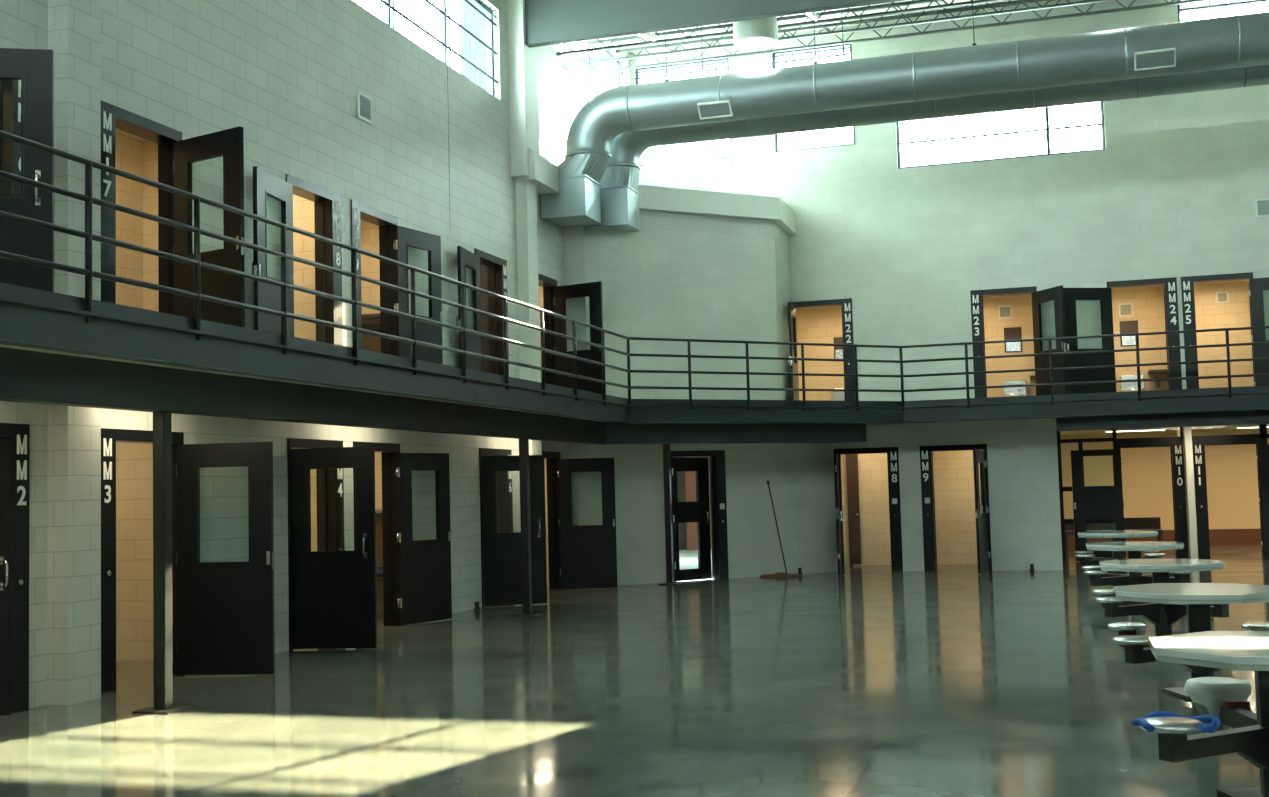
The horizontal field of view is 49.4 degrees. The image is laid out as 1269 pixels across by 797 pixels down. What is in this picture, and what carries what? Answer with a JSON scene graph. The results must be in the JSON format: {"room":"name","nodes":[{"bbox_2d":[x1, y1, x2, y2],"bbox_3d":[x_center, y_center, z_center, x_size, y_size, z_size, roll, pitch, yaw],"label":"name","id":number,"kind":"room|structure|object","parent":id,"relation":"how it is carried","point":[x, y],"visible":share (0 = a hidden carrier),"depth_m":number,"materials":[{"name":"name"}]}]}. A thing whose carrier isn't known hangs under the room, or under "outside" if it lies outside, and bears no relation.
{"room":"prison interior","nodes":[
{"label":"prison interior","id":0,"kind":"room"},
{"bbox_2d":[116,442,153,661],"bbox_3d":[-5.610,1.289,12.996,2.580,2.620,2.340,-3,-4,17],"label":"wall","id":1,"kind":"structure","parent":0,"point":[134,461],"depth_m":13.95,"materials":[{"name":"beige brick"}]},
{"bbox_2d":[116,131,383,613],"bbox_3d":[-4.944,-0.015,15.392,2.580,5.500,7.660,-3,-4,17],"label":"wall","id":2,"kind":"structure","parent":0,"point":[135,156],"depth_m":14.89,"materials":[{"name":"beige brick"}]},
{"bbox_2d":[362,313,379,333],"bbox_3d":[-3.466,-0.890,18.446,1.150,0.390,0.900,-3,-4,17],"label":"bunk","id":3,"kind":"object","parent":2,"relation":"attached to","point":[371,321],"visible":0.02,"depth_m":18.02,"materials":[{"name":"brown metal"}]},
{"bbox_2d":[375,510,381,521],"bbox_3d":[-3.743,1.693,18.435,1.800,0.390,0.800,-3,-4,17],"label":"bunk","id":4,"kind":"object","parent":2,"relation":"attached to","point":[378,513],"visible":0.02,"depth_m":17.93,"materials":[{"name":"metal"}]},
{"bbox_2d":[376,567,382,581],"bbox_3d":[-3.723,2.461,18.384,1.800,0.390,0.800,-3,-4,17],"label":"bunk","id":5,"kind":"object","parent":2,"relation":"attached to","point":[379,570],"visible":0.02,"depth_m":17.88,"materials":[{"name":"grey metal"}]},
{"bbox_2d":[310,469,316,550],"bbox_3d":[-4.938,1.416,15.192,2.580,2.620,2.240,-3,-4,17],"label":"wall","id":6,"kind":"structure","parent":0,"point":[312,471],"depth_m":15.91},
{"bbox_2d":[0,0,630,708],"bbox_3d":[-4.254,-2.709,13.556,0.200,10.600,29.100,-3,-4,17],"label":"wall","id":7,"kind":"structure","parent":0,"point":[290,73],"depth_m":15.63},
{"bbox_2d":[0,423,29,714],"bbox_3d":[-5.014,1.292,10.326,0.300,2.235,1.170,-3,-4,17],"label":"door","id":8,"kind":"structure","parent":7,"relation":"in","point":[14,438],"depth_m":10.71,"materials":[{"name":"black paint"}]},
{"bbox_2d":[0,48,53,291],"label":"door","id":9,"kind":"structure","parent":7,"relation":"in","point":[26,75],"depth_m":10.16,"materials":[{"name":"black paint"}]},
{"bbox_2d":[47,0,100,705],"bbox_3d":[-4.654,-2.184,11.469,0.200,9.300,0.400,-3,-4,17],"label":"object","id":10,"kind":"structure","parent":7,"relation":"attached to","point":[74,26],"depth_m":11.24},
{"bbox_2d":[101,100,244,327],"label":"door","id":11,"kind":"structure","parent":7,"relation":"in","point":[176,156],"depth_m":12.56,"materials":[{"name":"black paint"}]},
{"bbox_2d":[101,428,274,693],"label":"door","id":12,"kind":"structure","parent":7,"relation":"in","point":[223,612],"depth_m":12.61,"materials":[{"name":"black paint"}]},
{"bbox_2d":[251,166,342,345],"bbox_3d":[-3.733,-1.287,14.921,0.333,2.235,2.025,-2,-4,12],"label":"door","id":13,"kind":"structure","parent":7,"relation":"in","point":[327,204],"depth_m":14.83,"materials":[{"name":"black paint"}]},
{"bbox_2d":[287,438,376,650],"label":"door","id":14,"kind":"structure","parent":7,"relation":"in","point":[333,597],"depth_m":14.54,"materials":[{"name":"black paint"}]},
{"bbox_2d":[357,91,371,124],"bbox_3d":[-3.247,-3.497,16.613,0.020,0.320,0.340,-3,-4,17],"label":"air vent","id":15,"kind":"object","parent":7,"relation":"in","point":[364,103],"visible":1,"depth_m":16.60,"materials":[{"name":"white metal"}]},
{"bbox_2d":[351,199,442,363],"bbox_3d":[-3.055,-1.162,17.106,0.357,2.235,2.022,-3,-4,23],"label":"door","id":16,"kind":"structure","parent":7,"relation":"in","point":[395,240],"depth_m":17.26,"materials":[{"name":"black paint"}]},
{"bbox_2d":[353,441,451,625],"bbox_3d":[-2.970,1.669,16.894,0.406,2.235,2.012,-3,-4,25],"label":"door","id":17,"kind":"structure","parent":7,"relation":"in","point":[417,588],"depth_m":17.09,"materials":[{"name":"black paint"}]},
{"bbox_2d":[355,0,497,98],"bbox_3d":[-3.382,-5.425,16.823,0.130,1.400,8.550,-3,-4,17],"label":"window","id":18,"kind":"structure","parent":7,"relation":"in","point":[387,3],"depth_m":19.36,"materials":[{"name":"white glass"}]},
{"bbox_2d":[447,65,450,229],"bbox_3d":[-2.547,-3.453,18.941,0.004,2.300,0.016,-3,-4,17],"label":"joint","id":19,"kind":"object","parent":7,"relation":"attached to","point":[447,65],"visible":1,"depth_m":18.94,"materials":[{"name":"grey paint"}]},
{"bbox_2d":[456,246,508,376],"bbox_3d":[-2.266,-1.010,19.724,0.324,2.235,2.025,-2,-4,13],"label":"door","id":20,"kind":"structure","parent":7,"relation":"in","point":[496,266],"depth_m":20.10,"materials":[{"name":"black paint"}]},
{"bbox_2d":[479,448,546,606],"bbox_3d":[-1.727,1.833,19.888,0.989,2.235,1.170,-3,-4,17],"label":"door","id":21,"kind":"structure","parent":7,"relation":"in","point":[501,573],"depth_m":19.57,"materials":[{"name":"black paint"}]},
{"bbox_2d":[508,0,541,454],"bbox_3d":[-1.633,-1.571,21.245,0.250,9.200,0.600,-3,-4,17],"label":"column","id":22,"kind":"structure","parent":7,"relation":"attached to","point":[523,60],"depth_m":21.20,"materials":[{"name":"paint"}]},
{"bbox_2d":[538,273,602,393],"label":"door","id":23,"kind":"structure","parent":7,"relation":"in","point":[554,296],"depth_m":22.53,"materials":[{"name":"black paint"}]},
{"bbox_2d":[542,451,616,589],"bbox_3d":[-1.188,1.975,22.268,1.675,2.235,0.826,2,-5,-40],"label":"door","id":24,"kind":"structure","parent":7,"relation":"in","point":[581,556],"depth_m":22.47,"materials":[{"name":"black paint"}]},
{"bbox_2d":[561,41,622,122],"bbox_3d":[-0.808,-5.685,25.346,0.130,2.100,3.700,-3,-4,17],"label":"window","id":25,"kind":"structure","parent":7,"relation":"in","point":[590,82],"depth_m":25.32,"materials":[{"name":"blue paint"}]},
{"bbox_2d":[540,12,1268,226],"bbox_3d":[8.011,-4.366,19.805,19.770,2.126,0.820,-3,-4,17],"label":"air duct","id":26,"kind":"object","parent":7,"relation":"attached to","point":[1237,41],"visible":0.99,"depth_m":20.79,"materials":[{"name":"metal"}]},
{"bbox_2d":[697,100,732,119],"bbox_3d":[1.261,-4.525,21.593,0.520,0.243,0.231,-3,-4,17],"label":"air register","id":27,"kind":"object","parent":26,"relation":"attached to","point":[706,109],"depth_m":21.57,"materials":[{"name":"metal"}]},
{"bbox_2d":[1134,48,1175,70],"bbox_3d":[7.428,-4.843,19.696,0.550,0.255,0.212,-3,-4,17],"label":"air register","id":28,"kind":"object","parent":26,"relation":"attached to","point":[1145,59],"depth_m":19.68,"materials":[{"name":"metal"}]},
{"bbox_2d":[0,344,1053,425],"bbox_3d":[4.716,-0.400,13.191,22.600,0.200,33.900,-3,-4,17],"label":"floor","id":29,"kind":"structure","parent":0,"point":[1,345],"depth_m":12.22,"materials":[{"name":"concrete"}]},
{"bbox_2d":[0,347,865,444],"bbox_3d":[-3.066,-0.003,12.027,3.197,0.340,27.030,-3,-4,24],"label":"balcony ceiling","id":30,"kind":"structure","parent":29,"relation":"attached to","point":[26,376],"depth_m":12.77,"materials":[{"name":"teal paint"}]},
{"bbox_2d":[0,130,1268,410],"bbox_3d":[1.727,-0.875,14.162,32.303,1.110,12.964,2,-5,-39],"label":"guard railing","id":31,"kind":"object","parent":29,"relation":"on","point":[88,304],"visible":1,"depth_m":14.27,"materials":[{"name":"black metal"}]},
{"bbox_2d":[1056,410,1268,430],"bbox_3d":[12.751,0.151,21.262,11.970,0.260,0.170,-3,-4,17],"label":"beam","id":32,"kind":"structure","parent":29,"relation":"attached to","point":[1246,417],"depth_m":22.43,"materials":[{"name":"black metal"}]},
{"bbox_2d":[538,285,542,382],"bbox_3d":[-2.190,-1.029,22.724,1.480,2.660,2.760,-3,-4,17],"label":"wall","id":33,"kind":"structure","parent":0,"point":[540,287],"depth_m":23.95,"materials":[{"name":"beige brick"}]},
{"bbox_2d":[544,459,548,587],"bbox_3d":[-2.758,1.826,22.315,2.580,2.620,2.160,-3,-4,17],"label":"wall","id":34,"kind":"structure","parent":0,"point":[545,468],"depth_m":22.95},
{"bbox_2d":[0,545,1268,796],"bbox_3d":[3.431,2.630,16.080,27.000,0.120,39.000,-3,-4,17],"label":"floor","id":35,"kind":"structure","parent":0,"point":[950,680],"depth_m":10.22,"materials":[{"name":"concrete"}]},
{"bbox_2d":[132,411,193,713],"bbox_3d":[-3.644,1.245,10.659,0.320,2.300,0.320,-3,-4,17],"label":"support column","id":36,"kind":"structure","parent":35,"relation":"on","point":[162,420],"depth_m":10.62,"materials":[{"name":"black metal"}]},
{"bbox_2d":[511,439,542,615],"bbox_3d":[-1.431,1.677,18.126,0.320,2.300,0.320,-3,-4,17],"label":"support column","id":37,"kind":"structure","parent":35,"relation":"on","point":[523,443],"depth_m":18.08,"materials":[{"name":"black metal"}]},
{"bbox_2d":[658,444,681,584],"bbox_3d":[0.563,1.786,23.165,0.320,2.640,0.320,-3,-4,17],"label":"support column","id":38,"kind":"structure","parent":35,"relation":"on","point":[666,447],"depth_m":23.11,"materials":[{"name":"black metal"}]},
{"bbox_2d":[760,481,801,576],"bbox_3d":[2.543,2.284,24.250,0.739,1.686,0.312,-3,-4,17],"label":"mop","id":39,"kind":"object","parent":35,"relation":"on","point":[777,574],"visible":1,"depth_m":24.19,"materials":[{"name":"brown wood"}]},
{"bbox_2d":[846,454,861,565],"bbox_3d":[4.244,2.070,26.740,0.220,2.350,0.090,-3,-4,17],"label":"partition panel","id":40,"kind":"object","parent":35,"relation":"on","point":[851,459],"visible":0.92,"depth_m":26.72,"materials":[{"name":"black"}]},
{"bbox_2d":[1064,517,1162,555],"bbox_3d":[9.837,2.844,28.456,1.950,0.740,0.600,-3,-4,17],"label":"bench","id":41,"kind":"object","parent":35,"relation":"on","point":[1142,523],"visible":0.46,"depth_m":28.51,"materials":[{"name":"grey metal"}]},
{"bbox_2d":[1074,530,1164,573],"bbox_3d":[7.283,2.394,20.780,1.252,0.765,1.252,-3,-4,17],"label":"table","id":42,"kind":"object","parent":35,"relation":"on","point":[1087,558],"visible":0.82,"depth_m":20.49,"materials":[{"name":"grey metal"}]},
{"bbox_2d":[1082,541,1192,585],"bbox_3d":[6.221,2.183,17.137,1.252,0.765,1.252,-3,-4,17],"label":"table","id":43,"kind":"object","parent":35,"relation":"on","point":[1097,576],"visible":0.62,"depth_m":16.89,"materials":[{"name":"grey metal"}]},
{"bbox_2d":[1093,558,1228,635],"bbox_3d":[5.105,1.964,13.354,1.252,0.765,1.252,-3,-4,17],"label":"table","id":44,"kind":"object","parent":35,"relation":"on","point":[1163,616],"visible":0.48,"depth_m":13.16,"materials":[{"name":"grey metal"}]},
{"bbox_2d":[1107,583,1268,698],"bbox_3d":[4.140,1.775,10.099,1.252,0.765,1.252,-3,-4,17],"label":"table","id":45,"kind":"object","parent":35,"relation":"on","point":[1198,597],"visible":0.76,"depth_m":9.98,"materials":[{"name":"grey metal"}]},
{"bbox_2d":[1140,631,1268,796],"bbox_3d":[3.163,1.587,6.841,1.308,0.765,1.495,-3,-4,17],"label":"table","id":46,"kind":"object","parent":35,"relation":"on","point":[1230,650],"visible":0.76,"depth_m":6.61,"materials":[{"name":"grey metal"}]},
{"bbox_2d":[1131,711,1220,732],"bbox_3d":[2.529,1.514,6.446,0.392,0.060,0.391,-3,-4,17],"label":"cloth","id":47,"kind":"object","parent":46,"relation":"on","point":[1215,722],"visible":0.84,"depth_m":6.44,"materials":[{"name":"blue fabric"}]},
{"bbox_2d":[1185,677,1251,717],"bbox_3d":[3.160,1.620,7.470,0.338,0.192,0.336,-3,-4,17],"label":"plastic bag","id":48,"kind":"object","parent":46,"relation":"on","point":[1208,692],"visible":0.93,"depth_m":7.36,"materials":[{"name":"white"}]},
{"bbox_2d":[1222,701,1250,728],"bbox_3d":[3.180,1.707,7.254,0.155,0.221,0.058,-3,-4,17],"label":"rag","id":49,"kind":"object","parent":46,"relation":"hanging from","point":[1246,705],"visible":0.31,"depth_m":7.27,"materials":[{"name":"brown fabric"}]},
{"bbox_2d":[563,210,836,585],"bbox_3d":[1.008,-0.066,24.602,5.219,6.500,1.202,1,-4,-28],"label":"wall","id":50,"kind":"structure","parent":0,"point":[681,275],"depth_m":24.10,"materials":[{"name":"white paint"}]},
{"bbox_2d":[516,148,795,234],"bbox_3d":[0.289,-3.584,24.023,7.309,0.720,1.810,2,-5,-42],"label":"trim","id":51,"kind":"structure","parent":50,"relation":"attached to","point":[658,192],"depth_m":24.16,"materials":[{"name":"paint"}]},
{"bbox_2d":[670,450,728,581],"bbox_3d":[1.065,2.024,23.905,1.100,2.235,0.274,1,-4,-28],"label":"door","id":52,"kind":"structure","parent":50,"relation":"in","point":[698,511],"depth_m":23.99,"materials":[{"name":"black paint"}]},
{"bbox_2d":[525,0,903,47],"bbox_3d":[7.535,-6.880,18.598,19.780,2.030,0.160,-3,-4,17],"label":"ceiling","id":53,"kind":"structure","parent":0,"point":[547,22],"depth_m":20.75,"materials":[{"name":"grey paint"}]},
{"bbox_2d":[556,0,1006,55],"bbox_3d":[8.133,-6.442,20.505,19.780,0.400,0.060,-3,-4,17],"label":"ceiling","id":54,"kind":"structure","parent":0,"point":[946,5],"depth_m":22.13,"materials":[{"name":"grey paint"}]},
{"bbox_2d":[796,307,843,400],"bbox_3d":[3.818,-0.760,27.521,2.360,2.440,2.660,-3,-4,17],"label":"wall","id":55,"kind":"structure","parent":0,"point":[814,325],"depth_m":28.83,"materials":[{"name":"beige brick"}]},
{"bbox_2d":[833,337,842,361],"bbox_3d":[4.314,-1.028,28.678,0.340,0.500,0.030,-3,-4,17],"label":"mirror","id":56,"kind":"object","parent":55,"relation":"attached to","point":[838,350],"visible":0.54,"depth_m":28.69,"materials":[{"name":"grey mirror"}]},
{"bbox_2d":[579,0,1062,52],"bbox_3d":[8.699,-7.045,22.462,20.180,1.830,8.000,-3,-4,17],"label":"ceiling","id":57,"kind":"structure","parent":0,"point":[950,1],"depth_m":25.16,"materials":[{"name":"white metal"}]},
{"bbox_2d":[637,32,662,40],"bbox_3d":[0.235,-6.045,22.579,0.080,0.620,1.382,-3,-4,17],"label":"lamp","id":58,"kind":"object","parent":57,"relation":"hanging from","point":[649,36],"visible":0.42,"depth_m":22.57,"materials":[{"name":"white"}]},
{"bbox_2d":[733,17,777,50],"bbox_3d":[1.899,-5.923,21.703,0.700,0.722,0.700,-3,-4,17],"label":"lamp","id":59,"kind":"object","parent":57,"relation":"hanging from","point":[756,34],"visible":0.7,"depth_m":21.45,"materials":[{"name":"white plastic"}]},
{"bbox_2d":[805,11,821,20],"bbox_3d":[2.816,-6.164,21.796,0.080,0.620,1.382,-3,-4,17],"label":"lamp","id":60,"kind":"object","parent":57,"relation":"hanging from","point":[810,14],"visible":0.42,"depth_m":21.77,"materials":[{"name":"white"}]},
{"bbox_2d":[588,0,1114,63],"bbox_3d":[8.621,-6.705,22.152,19.780,0.400,0.060,-3,-4,17],"label":"roof truss","id":61,"kind":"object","parent":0,"point":[915,2],"depth_m":23.70,"materials":[{"name":"white metal"}]},
{"bbox_2d":[841,453,890,565],"bbox_3d":[4.301,1.887,26.042,1.710,2.620,1.810,-3,-4,17],"label":"wall","id":62,"kind":"structure","parent":0,"point":[872,468],"depth_m":26.80,"materials":[{"name":"beige brick"}]},
{"bbox_2d":[616,0,1212,70],"bbox_3d":[9.108,-6.967,23.798,19.780,0.400,0.060,-3,-4,17],"label":"roof truss","id":63,"kind":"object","parent":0,"point":[1017,2],"depth_m":25.14,"materials":[{"name":"grey metal"}]},
{"bbox_2d":[561,0,1268,83],"bbox_3d":[9.307,-7.298,25.537,22.380,0.180,1.200,-3,-4,17],"label":"ceiling","id":64,"kind":"structure","parent":0,"point":[605,66],"depth_m":28.08,"materials":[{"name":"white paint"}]},
{"bbox_2d":[588,65,1268,231],"bbox_3d":[8.518,-4.302,20.673,19.310,2.086,0.780,-3,-4,17],"label":"air duct","id":65,"kind":"object","parent":64,"relation":"hanging from","point":[619,194],"visible":0.54,"depth_m":21.94,"materials":[{"name":"metal"}]},
{"bbox_2d":[832,419,1062,571],"bbox_3d":[5.551,1.757,24.698,3.930,2.640,0.200,-3,-4,17],"label":"wall","id":66,"kind":"structure","parent":0,"point":[1024,498],"depth_m":24.30,"materials":[{"name":"white paint"}]},
{"bbox_2d":[833,447,902,574],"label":"door","id":67,"kind":"structure","parent":66,"relation":"in","point":[892,452],"depth_m":24.84,"materials":[{"name":"black paint"}]},
{"bbox_2d":[920,444,991,573],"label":"door","id":68,"kind":"structure","parent":66,"relation":"in","point":[983,533],"depth_m":24.52,"materials":[{"name":"black paint"}]},
{"bbox_2d":[630,0,1268,400],"bbox_3d":[9.484,-3.699,24.542,19.780,7.900,0.200,-3,-4,17],"label":"wall","id":69,"kind":"structure","parent":0,"point":[1177,181],"depth_m":25.28,"materials":[{"name":"white paint"}]},
{"bbox_2d":[635,58,731,177],"bbox_3d":[0.971,-5.466,27.245,1.930,2.380,0.130,-3,-4,17],"label":"window","id":70,"kind":"structure","parent":69,"relation":"in","point":[637,72],"depth_m":27.21,"materials":[{"name":"white glass"}]},
{"bbox_2d":[772,43,854,151],"bbox_3d":[3.442,-5.769,26.506,1.550,2.000,0.130,-3,-4,17],"label":"window","id":71,"kind":"structure","parent":69,"relation":"in","point":[774,54],"depth_m":26.51,"materials":[{"name":"white glass"}]},
{"bbox_2d":[787,298,855,400],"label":"door","id":72,"kind":"structure","parent":69,"relation":"in","point":[846,304],"depth_m":25.94,"materials":[{"name":"black paint"}]},
{"bbox_2d":[896,101,1105,168],"bbox_3d":[6.713,-4.960,25.458,3.700,1.160,0.130,-3,-4,17],"label":"window","id":73,"kind":"structure","parent":69,"relation":"in","point":[1102,123],"depth_m":25.33,"materials":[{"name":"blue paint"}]},
{"bbox_2d":[970,285,1067,397],"bbox_3d":[7.078,-0.912,24.936,1.816,2.235,0.718,-5,-5,43],"label":"door","id":74,"kind":"structure","parent":69,"relation":"in","point":[1056,294],"depth_m":24.83,"materials":[{"name":"black paint"}]},
{"bbox_2d":[1063,277,1181,393],"bbox_3d":[8.623,-0.977,24.548,1.986,2.235,0.485,-2,-4,4],"label":"door","id":75,"kind":"structure","parent":69,"relation":"in","point":[1071,295],"depth_m":24.43,"materials":[{"name":"black paint"}]},
{"bbox_2d":[1177,0,1268,21],"bbox_3d":[11.369,-6.607,24.128,3.480,1.250,0.130,-3,-4,17],"label":"window","id":76,"kind":"structure","parent":69,"relation":"in","point":[1248,1],"depth_m":24.41,"materials":[{"name":"white glass"}]},
{"bbox_2d":[1181,272,1268,388],"bbox_3d":[10.636,-1.066,23.990,2.023,2.235,0.349,-3,-4,22],"label":"door","id":77,"kind":"structure","parent":69,"relation":"in","point":[1256,286],"depth_m":24.04,"materials":[{"name":"black paint"}]},
{"bbox_2d":[1255,198,1268,216],"bbox_3d":[10.965,-3.315,23.952,0.340,0.320,0.020,-3,-4,17],"label":"air vent","id":78,"kind":"object","parent":69,"relation":"in","point":[1261,205],"visible":1,"depth_m":23.97,"materials":[{"name":"white metal"}]},
{"bbox_2d":[933,450,981,564],"bbox_3d":[6.292,1.798,25.464,2.460,2.620,1.860,-3,-4,17],"label":"wall","id":79,"kind":"structure","parent":0,"point":[954,493],"depth_m":26.39,"materials":[{"name":"beige brick"}]},
{"bbox_2d":[983,295,1035,397],"bbox_3d":[7.116,-0.911,26.520,2.460,2.440,2.660,-3,-4,17],"label":"wall","id":80,"kind":"structure","parent":0,"point":[1022,317],"depth_m":27.72,"materials":[{"name":"beige brick"}]},
{"bbox_2d":[998,305,1011,318],"bbox_3d":[7.455,-1.741,27.763,0.260,0.260,0.020,-3,-4,17],"label":"air vent","id":81,"kind":"object","parent":80,"relation":"in","point":[1005,311],"visible":1,"depth_m":27.76,"materials":[{"name":"white metal"}]},
{"bbox_2d":[1004,327,1021,352],"bbox_3d":[7.593,-1.178,27.683,0.340,0.500,0.030,-3,-4,17],"label":"mirror","id":82,"kind":"object","parent":80,"relation":"attached to","point":[1012,333],"visible":0.75,"depth_m":27.68,"materials":[{"name":"grey mirror"}]},
{"bbox_2d":[983,280,1247,297],"bbox_3d":[9.234,-2.277,25.951,6.960,0.100,2.660,-3,-4,17],"label":"ceiling","id":83,"kind":"structure","parent":0,"point":[1240,280],"depth_m":26.99,"materials":[{"name":"beige paint"}]},
{"bbox_2d":[1111,286,1168,391],"bbox_3d":[9.186,-1.006,25.892,1.890,2.440,2.660,-3,-4,17],"label":"wall","id":84,"kind":"structure","parent":0,"point":[1148,302],"depth_m":26.98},
{"bbox_2d":[1119,303,1132,316],"bbox_3d":[9.647,-1.742,27.092,0.260,0.260,0.020,-3,-4,17],"label":"air vent","id":85,"kind":"object","parent":84,"relation":"in","point":[1125,309],"visible":1,"depth_m":27.09,"materials":[{"name":"white metal"}]},
{"bbox_2d":[1119,320,1138,346],"bbox_3d":[9.696,-1.275,27.045,0.340,0.500,0.030,-3,-4,17],"label":"mirror","id":86,"kind":"object","parent":84,"relation":"attached to","point":[1126,327],"visible":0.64,"depth_m":27.04,"materials":[{"name":"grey mirror"}]},
{"bbox_2d":[1147,369,1167,387],"bbox_3d":[10.280,-0.382,26.595,0.700,0.330,0.450,-3,-4,17],"label":"desk","id":87,"kind":"object","parent":84,"relation":"attached to","point":[1156,372],"visible":0.64,"depth_m":26.48,"materials":[{"name":"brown metal"}]},
{"bbox_2d":[1054,418,1268,434],"bbox_3d":[14.155,0.312,25.919,12.000,0.035,9.400,-3,-4,17],"label":"ceiling","id":88,"kind":"structure","parent":0,"point":[1224,426],"depth_m":30.45,"materials":[{"name":"beige paint"}]},
{"bbox_2d":[1104,428,1165,431],"bbox_3d":[10.418,0.646,28.719,1.200,0.070,0.300,-3,-4,17],"label":"ceiling lamp","id":89,"kind":"object","parent":88,"relation":"attached to","point":[1140,429],"visible":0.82,"depth_m":28.59,"materials":[{"name":"white plastic"}]},
{"bbox_2d":[1108,430,1160,431],"bbox_3d":[10.418,0.676,28.717,1.140,0.010,0.240,-3,-4,17],"label":"diffuser","id":90,"kind":"object","parent":89,"relation":"attached to","point":[1108,430],"depth_m":28.64,"materials":[{"name":"white plastic"}]},
{"bbox_2d":[1235,424,1268,428],"bbox_3d":[13.049,0.559,28.442,1.200,0.070,0.300,-3,-4,17],"label":"ceiling lamp","id":91,"kind":"object","parent":88,"relation":"attached to","point":[1253,425],"visible":0.78,"depth_m":28.42,"materials":[{"name":"white plastic"}]},
{"bbox_2d":[1060,428,1268,529],"bbox_3d":[14.678,1.721,27.772,12.200,2.640,5.800,-3,-4,17],"label":"wall","id":92,"kind":"structure","parent":0,"point":[1231,470],"depth_m":31.39,"materials":[{"name":"beige paint"}]},
{"bbox_2d":[0,296,1268,423],"bbox_3d":[1.749,-0.253,14.111,32.296,0.280,12.975,2,-5,-39],"label":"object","id":93,"kind":"structure","parent":92,"relation":"attached to","point":[23,323],"depth_m":14.10,"materials":[{"name":"teal paint"}]},
{"bbox_2d":[1056,424,1268,561],"bbox_3d":[13.899,1.549,24.837,11.970,2.640,0.120,-3,-4,17],"label":"window","id":94,"kind":"structure","parent":92,"relation":"in","point":[1262,435],"depth_m":26.28,"materials":[{"name":"black paint"}]},
{"bbox_2d":[1070,441,1188,560],"bbox_3d":[9.376,1.959,26.208,2.026,2.235,0.308,-2,-4,14],"label":"door","id":95,"kind":"structure","parent":94,"relation":"attached to","point":[1098,502],"depth_m":26.17,"materials":[{"name":"black paint"}]},
{"bbox_2d":[1192,438,1268,559],"bbox_3d":[11.477,1.862,25.561,2.025,2.235,0.333,-3,-4,21],"label":"door","id":96,"kind":"structure","parent":94,"relation":"attached to","point":[1262,450],"depth_m":25.69,"materials":[{"name":"black paint"}]},
{"bbox_2d":[1068,529,1260,546],"bbox_3d":[15.586,3.001,30.227,12.000,0.360,0.040,-3,-4,17],"label":"baseboard","id":97,"kind":"structure","parent":92,"relation":"attached to","point":[1216,536],"depth_m":30.95,"materials":[{"name":"brown paint"}]},
{"bbox_2d":[1177,427,1197,558],"bbox_3d":[10.512,1.729,26.245,0.120,2.640,1.550,-3,-4,17],"label":"wall pier","id":98,"kind":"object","parent":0,"point":[1187,435],"visible":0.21,"depth_m":25.53,"materials":[{"name":"paint"}]},
{"bbox_2d":[1194,281,1253,387],"bbox_3d":[11.322,-1.105,25.244,2.660,2.440,2.660,-3,-4,17],"label":"wall","id":99,"kind":"structure","parent":0,"point":[1209,314],"depth_m":26.56,"materials":[{"name":"beige brick"}]},
{"bbox_2d":[1216,291,1228,302],"bbox_3d":[11.326,-1.948,26.590,0.220,0.220,0.020,-3,-4,17],"label":"air vent","id":100,"kind":"object","parent":99,"relation":"in","point":[1221,297],"visible":1,"depth_m":26.59,"materials":[{"name":"white metal"}]},
{"bbox_3d":[3.850,0.455,27.441,2.200,0.004,2.500,-3,-4,17],"label":"floor","id":101,"kind":"structure","parent":0,"visible":0},
{"bbox_2d":[831,388,844,400],"bbox_3d":[4.248,0.141,28.285,0.440,0.720,0.690,-3,-4,17],"label":"toilet","id":102,"kind":"object","parent":101,"relation":"on","point":[835,395],"visible":0.06,"depth_m":28.32,"materials":[{"name":"silver metal"}]},
{"bbox_3d":[7.148,0.304,26.441,2.300,0.004,2.500,-3,-4,17],"label":"floor","id":103,"kind":"structure","parent":0,"visible":0},
{"bbox_2d":[1003,379,1026,396],"bbox_3d":[7.527,-0.009,27.290,0.440,0.720,0.690,-3,-4,17],"label":"toilet","id":104,"kind":"object","parent":103,"relation":"on","point":[1011,391],"visible":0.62,"depth_m":27.29,"materials":[{"name":"silver metal"}]},
{"bbox_3d":[9.217,0.209,25.813,1.730,0.004,2.500,-3,-4,17],"label":"floor","id":105,"kind":"structure","parent":0,"visible":0},
{"bbox_2d":[1120,374,1144,391],"bbox_3d":[9.630,-0.106,26.652,0.440,0.720,0.690,-3,-4,17],"label":"toilet","id":106,"kind":"object","parent":105,"relation":"on","point":[1124,386],"visible":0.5,"depth_m":26.67,"materials":[{"name":"silver metal"}]},
{"label":"outside","id":107,"kind":"structure","parent":0,"visible":0},
{"bbox_2d":[685,457,711,549],"bbox_3d":[3.422,1.893,35.554,4.250,4.100,0.500,-3,-4,17],"label":"brick wall","id":108,"kind":"structure","parent":107,"point":[690,476],"depth_m":35.82,"materials":[{"name":"red brick"}]},
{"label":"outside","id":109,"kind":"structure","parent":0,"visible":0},
{"bbox_2d":[673,457,686,549],"bbox_3d":[-1.329,2.118,37.100,5.750,4.100,0.300,-3,-4,17],"label":"wall","id":110,"kind":"structure","parent":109,"point":[681,488],"depth_m":36.11,"materials":[{"name":"grey"}]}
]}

